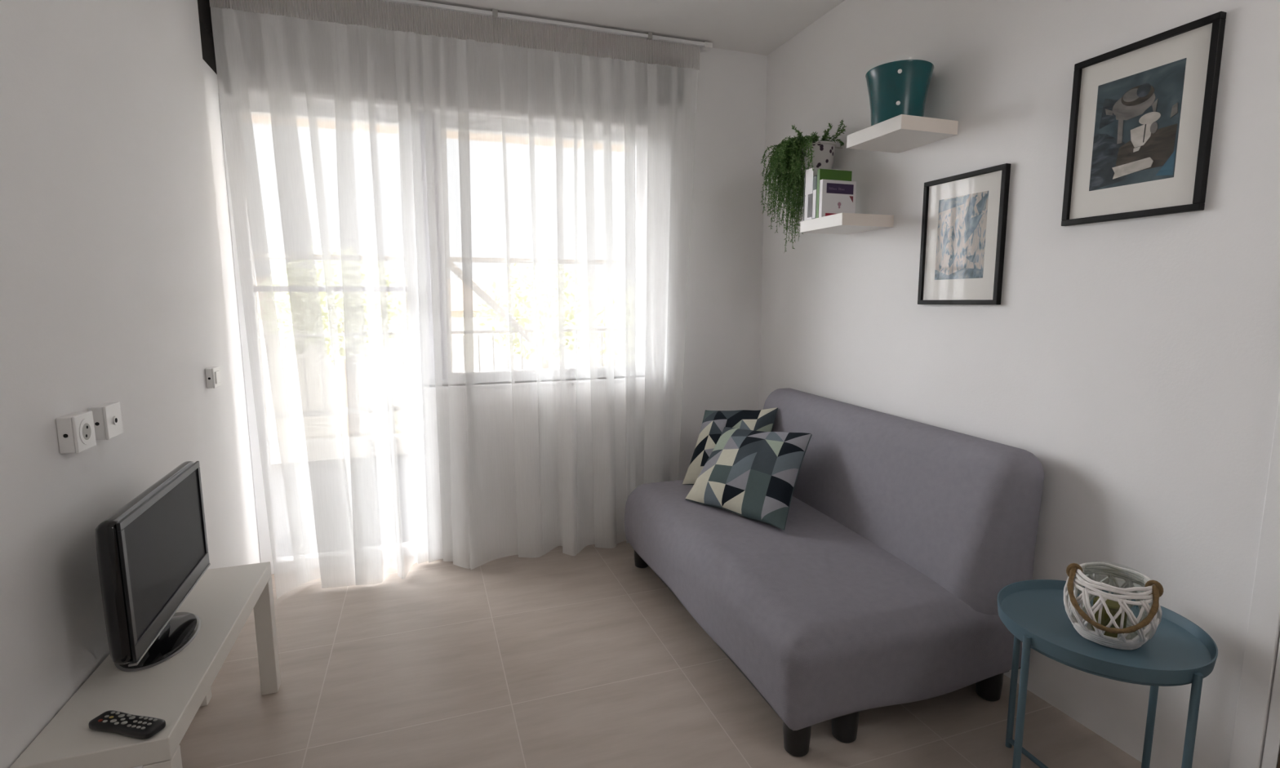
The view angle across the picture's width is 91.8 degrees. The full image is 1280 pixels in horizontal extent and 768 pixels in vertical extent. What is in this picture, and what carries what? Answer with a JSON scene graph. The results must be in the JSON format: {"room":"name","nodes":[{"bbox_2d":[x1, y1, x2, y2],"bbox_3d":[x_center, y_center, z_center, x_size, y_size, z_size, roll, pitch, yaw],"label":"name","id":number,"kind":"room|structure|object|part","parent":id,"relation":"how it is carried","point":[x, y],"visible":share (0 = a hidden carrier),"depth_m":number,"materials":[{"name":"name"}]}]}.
{"room":"living room","nodes":[
{"label":"living room","id":0,"kind":"room"},
{"bbox_2d":[0,0,248,767],"bbox_3d":[-1.250,-0.146,0.999,0.120,2.680,3.467,-3,8,-19],"label":"wall","id":1,"kind":"structure","parent":0,"point":[112,284],"depth_m":1.56,"materials":[{"name":"paint"}]},
{"bbox_2d":[55,410,96,453],"bbox_3d":[-1.306,0.112,1.437,0.038,0.085,0.086,-3,8,-19],"label":"wall socket","id":2,"kind":"object","parent":1,"relation":"attached to","point":[76,433],"visible":1,"depth_m":1.41,"materials":[{"name":"white plastic"}]},
{"bbox_3d":[-1.293,0.111,1.442,0.006,0.085,0.086,-3,8,-19],"label":"plate","id":3,"kind":"part","parent":2,"relation":"part of","materials":[{"name":"white plastic"}]},
{"bbox_2d":[88,401,123,439],"bbox_3d":[-1.353,0.093,1.573,0.039,0.085,0.084,-3,8,-19],"label":"socket","id":4,"kind":"object","parent":1,"relation":"attached to","point":[107,416],"visible":0.96,"depth_m":1.55,"materials":[{"name":"white plastic"}]},
{"bbox_3d":[-1.341,0.093,1.577,0.006,0.085,0.084,-3,8,-19],"label":"plate","id":5,"kind":"part","parent":4,"relation":"part of","materials":[{"name":"white plastic"}]},
{"bbox_2d":[204,366,221,388],"bbox_3d":[-1.651,-0.026,2.400,0.032,0.078,0.082,-3,8,-19],"label":"light switch","id":6,"kind":"object","parent":1,"relation":"attached to","point":[212,374],"visible":1,"depth_m":2.37,"materials":[{"name":"white plastic"}]},
{"bbox_3d":[-1.643,-0.026,2.403,0.006,0.078,0.082,-3,8,-19],"label":"plate","id":7,"kind":"part","parent":6,"relation":"part of","materials":[{"name":"white plastic"}]},
{"bbox_2d":[202,58,260,564],"bbox_3d":[-1.886,-0.203,2.818,0.100,2.314,0.373,-3,8,-19],"label":"door frame","id":8,"kind":"structure","parent":1,"relation":"attached to","point":[210,76],"depth_m":2.77,"materials":[{"name":"paint"}]},
{"bbox_2d":[417,0,844,55],"bbox_3d":[-0.084,-1.617,1.395,3.080,0.120,4.000,-3,8,-19],"label":"ceiling","id":9,"kind":"structure","parent":0,"point":[760,27],"depth_m":2.97,"materials":[{"name":"white paint"}]},
{"bbox_2d":[377,0,712,50],"bbox_3d":[-0.703,-1.739,2.911,2.290,0.034,0.040,-3,8,-19],"label":"rail","id":10,"kind":"object","parent":9,"relation":"attached to","point":[705,46],"visible":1,"depth_m":2.99,"materials":[{"name":"white metal"}]},
{"bbox_2d":[208,0,700,599],"bbox_3d":[-0.704,-0.411,3.026,2.217,2.638,0.232,-3,8,-19],"label":"sheer curtain","id":11,"kind":"object","parent":10,"relation":"hanging from","point":[463,239],"visible":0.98,"depth_m":2.98,"materials":[{"name":"white fabric"}]},
{"bbox_2d":[178,540,1142,767],"bbox_3d":[-0.073,1.159,1.767,3.080,0.120,4.000,-3,8,-19],"label":"floor","id":12,"kind":"structure","parent":0,"point":[588,659],"depth_m":2.10,"materials":[{"name":"tile"}]},
{"bbox_2d":[9,561,280,767],"bbox_3d":[-1.225,0.889,1.669,0.256,0.450,0.911,-3,8,-19],"label":"tv stand","id":13,"kind":"object","parent":12,"relation":"on","point":[173,691],"visible":0.84,"depth_m":1.43,"materials":[{"name":"white paint"}]},
{"bbox_2d":[88,710,165,739],"bbox_3d":[-1.059,0.702,1.280,0.158,0.020,0.047,1,8,13],"label":"remote control","id":14,"kind":"object","parent":13,"relation":"on","point":[143,727],"visible":1,"depth_m":1.27,"materials":[{"name":"black plastic"}]},
{"bbox_2d":[95,461,210,671],"bbox_3d":[-1.253,0.465,1.589,0.165,0.412,0.572,-3,8,-21],"label":"television","id":15,"kind":"object","parent":13,"relation":"on","point":[152,552],"visible":1,"depth_m":1.50,"materials":[{"name":"black plastic"}]},
{"bbox_3d":[-0.985,0.963,1.304,0.050,0.398,0.050,-3,8,-19],"label":"leg","id":16,"kind":"part","parent":13,"relation":"part of","materials":[{"name":"white paint"}]},
{"bbox_3d":[-1.465,0.866,2.041,0.050,0.398,0.050,-3,8,-19],"label":"leg","id":17,"kind":"part","parent":13,"relation":"part of","materials":[{"name":"white paint"}]},
{"bbox_3d":[-1.271,0.856,2.109,0.050,0.398,0.050,-3,8,-19],"label":"leg","id":18,"kind":"part","parent":13,"relation":"part of","materials":[{"name":"white paint"}]},
{"bbox_2d":[624,388,1044,756],"bbox_3d":[0.617,0.553,2.562,0.972,0.863,1.511,-3,8,-19],"label":"sofa","id":19,"kind":"object","parent":12,"relation":"on","point":[900,540],"visible":0.86,"depth_m":2.05,"materials":[{"name":"fabric"}]},
{"bbox_2d":[682,407,777,484],"bbox_3d":[0.453,0.309,3.086,0.411,0.366,0.339,4,9,28],"label":"geometric cushion","id":20,"kind":"object","parent":19,"relation":"on","point":[713,423],"visible":0.46,"depth_m":3.11,"materials":[{"name":"fabric"}]},
{"bbox_2d":[685,426,811,530],"bbox_3d":[0.493,0.369,2.757,0.420,0.320,0.637,-7,10,-43],"label":"geometric cushion","id":21,"kind":"object","parent":19,"relation":"on","point":[752,474],"visible":1,"depth_m":2.65,"materials":[{"name":"fabric"}]},
{"bbox_3d":[0.589,0.719,2.575,0.912,0.339,1.510,-3,8,-19],"label":"seat","id":22,"kind":"part","parent":19,"relation":"part of","materials":[{"name":"fabric"}]},
{"bbox_3d":[0.609,0.865,2.601,0.897,0.026,1.470,-3,8,-19],"label":"frame","id":23,"kind":"part","parent":19,"relation":"part of","materials":[{"name":"grey fabric"}]},
{"bbox_3d":[0.921,0.403,2.651,0.326,0.591,1.508,-3,8,-19],"label":"backrest","id":24,"kind":"part","parent":19,"relation":"part of","materials":[{"name":"fabric"}]},
{"bbox_2d":[997,579,1217,767],"bbox_3d":[1.161,0.852,1.602,0.444,0.522,0.444,3,8,22],"label":"tray table","id":25,"kind":"object","parent":12,"relation":"on","point":[1180,652],"visible":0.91,"depth_m":1.51,"materials":[{"name":"blue metal"}]},
{"bbox_3d":[1.100,0.829,1.817,0.017,0.509,0.017,-2,8,-16],"label":"leg","id":26,"kind":"part","parent":25,"relation":"part of","materials":[{"name":"blue metal"}]},
{"bbox_3d":[0.944,0.867,1.543,0.017,0.509,0.017,-2,8,-16],"label":"leg","id":27,"kind":"part","parent":25,"relation":"part of","materials":[{"name":"blue metal"}]},
{"bbox_2d":[997,579,1217,684],"bbox_3d":[1.160,0.611,1.570,0.444,0.036,0.444,-2,8,-16],"label":"tray","id":28,"kind":"object","parent":25,"relation":"on","point":[1180,651],"depth_m":1.50,"materials":[{"name":"blue metal"}]},
{"bbox_2d":[1063,562,1163,649],"bbox_3d":[1.153,0.539,1.520,0.206,0.172,0.192,-7,10,-42],"label":"wicker lantern","id":29,"kind":"object","parent":25,"relation":"on","point":[1110,622],"visible":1,"depth_m":1.49,"materials":[{"name":"white wicker"}]},
{"bbox_2d":[1091,595,1128,637],"bbox_3d":[1.158,0.573,1.530,0.068,0.077,0.068,-7,10,-42],"label":"candle","id":30,"kind":"object","parent":29,"relation":"on","point":[1113,606],"depth_m":1.51,"materials":[{"name":"green wax"}]},
{"bbox_3d":[1.377,0.849,1.663,0.017,0.509,0.017,-2,8,-16],"label":"leg","id":31,"kind":"part","parent":25,"relation":"part of","materials":[{"name":"blue metal"}]},
{"bbox_3d":[1.221,0.886,1.389,0.017,0.509,0.017,-2,8,-16],"label":"leg","id":32,"kind":"part","parent":25,"relation":"part of","materials":[{"name":"blue metal"}]},
{"bbox_2d":[678,47,767,479],"bbox_3d":[-0.550,-0.462,3.329,2.600,2.680,0.240,-3,8,-19],"label":"wall","id":33,"kind":"structure","parent":0,"point":[722,353],"depth_m":3.52,"materials":[{"name":"paint"}]},
{"bbox_2d":[197,0,251,74],"bbox_3d":[-0.861,-1.548,3.004,2.285,0.432,0.369,-3,8,-19],"label":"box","id":34,"kind":"object","parent":33,"relation":"attached to","point":[204,9],"visible":0.05,"depth_m":2.61,"materials":[{"name":"black"}]},
{"bbox_3d":[-1.850,-1.498,2.659,0.188,0.432,0.369,-3,8,-19],"label":"plate","id":35,"kind":"part","parent":34,"relation":"part of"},
{"bbox_2d":[218,96,274,574],"bbox_3d":[-1.488,-0.196,3.032,0.790,2.240,0.060,-3,8,-19],"label":"door","id":36,"kind":"structure","parent":33,"relation":"in","point":[264,546],"depth_m":2.93,"materials":[{"name":"white metal"}]},
{"bbox_2d":[759,0,1279,767],"bbox_3d":[1.310,-0.306,2.117,0.100,2.680,3.900,-3,8,-19],"label":"wall","id":37,"kind":"structure","parent":0,"point":[1137,360],"depth_m":1.92,"materials":[{"name":"paint"}]},
{"bbox_2d":[800,212,893,234],"bbox_3d":[0.895,-0.697,2.703,0.260,0.050,0.301,-3,8,-19],"label":"floating shelf","id":38,"kind":"object","parent":37,"relation":"attached to","point":[842,223],"visible":1,"depth_m":2.60,"materials":[{"name":"wood"}]},
{"bbox_2d":[760,119,845,252],"bbox_3d":[0.758,-0.918,2.926,0.365,0.594,0.461,-3,8,-19],"label":"trailing plant","id":39,"kind":"object","parent":38,"relation":"on","point":[791,158],"visible":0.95,"depth_m":2.87,"materials":[{"name":"green plant"}]},
{"bbox_3d":[0.825,-1.029,2.895,0.164,0.165,0.164,-3,8,-19],"label":"pot","id":40,"kind":"part","parent":39,"relation":"part of","materials":[{"name":"white ceramic"}]},
{"bbox_2d":[803,173,805,221],"bbox_3d":[0.808,-0.839,2.809,0.151,0.205,0.008,-3,8,-19],"label":"book","id":41,"kind":"object","parent":38,"relation":"on","point":[805,174],"visible":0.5,"depth_m":2.78,"materials":[{"name":"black paper"}]},
{"bbox_2d":[812,175,817,218],"bbox_3d":[0.835,-0.820,2.737,0.152,0.185,0.026,-3,8,-19],"label":"book","id":42,"kind":"object","parent":38,"relation":"on","point":[815,178],"visible":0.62,"depth_m":2.71,"materials":[{"name":"grey paper"}]},
{"bbox_2d":[804,167,842,220],"bbox_3d":[0.820,-0.844,2.775,0.152,0.222,0.058,-3,8,-19],"label":"book","id":43,"kind":"object","parent":38,"relation":"on","point":[810,173],"visible":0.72,"depth_m":2.75,"materials":[{"name":"white paper"}]},
{"bbox_2d":[815,168,852,217],"bbox_3d":[0.850,-0.829,2.715,0.166,0.208,0.018,-3,8,-19],"label":"book","id":44,"kind":"object","parent":38,"relation":"on","point":[822,174],"visible":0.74,"depth_m":2.69,"materials":[{"name":"green paper"}]},
{"bbox_2d":[818,179,856,217],"bbox_3d":[0.860,-0.802,2.699,0.173,0.160,0.022,-3,8,-19],"label":"book","id":45,"kind":"object","parent":38,"relation":"on","point":[836,197],"visible":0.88,"depth_m":2.68,"materials":[{"name":"white paper"}]},
{"bbox_3d":[0.867,-0.846,2.684,0.138,0.042,0.001,-3,8,-19],"label":"title panel","id":46,"kind":"part","parent":45,"relation":"part of","materials":[{"name":"purple paper"}]},
{"bbox_2d":[846,114,958,153],"bbox_3d":[0.997,-0.954,2.375,0.260,0.050,0.301,-3,8,-19],"label":"floating shelf","id":47,"kind":"object","parent":37,"relation":"attached to","point":[900,133],"visible":1,"depth_m":2.29,"materials":[{"name":"wood"}]},
{"bbox_2d":[865,59,933,125],"bbox_3d":[0.990,-1.087,2.381,0.242,0.212,0.242,4,9,30],"label":"pot","id":48,"kind":"object","parent":47,"relation":"on","point":[895,88],"visible":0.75,"depth_m":2.30,"materials":[{"name":"teal ceramic"}]},
{"bbox_2d":[917,163,1010,304],"bbox_3d":[1.178,-0.529,2.280,0.021,0.470,0.364,-3,8,-19],"label":"framed print","id":49,"kind":"object","parent":37,"relation":"attached to","point":[965,215],"visible":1,"depth_m":2.26,"materials":[{"name":"black wood"}]},
{"bbox_2d":[1061,11,1226,226],"bbox_3d":[1.366,-0.698,1.713,0.021,0.471,0.363,-3,8,-19],"label":"framed print","id":50,"kind":"object","parent":37,"relation":"attached to","point":[1142,113],"visible":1,"depth_m":1.69,"materials":[{"name":"black wood"}]},
{"bbox_2d":[1228,390,1279,767],"bbox_3d":[1.644,0.118,1.048,0.012,2.120,0.874,-3,8,-19],"label":"door","id":51,"kind":"structure","parent":37,"relation":"in","point":[1263,633],"depth_m":1.50,"materials":[{"name":"paint"}]}
]}

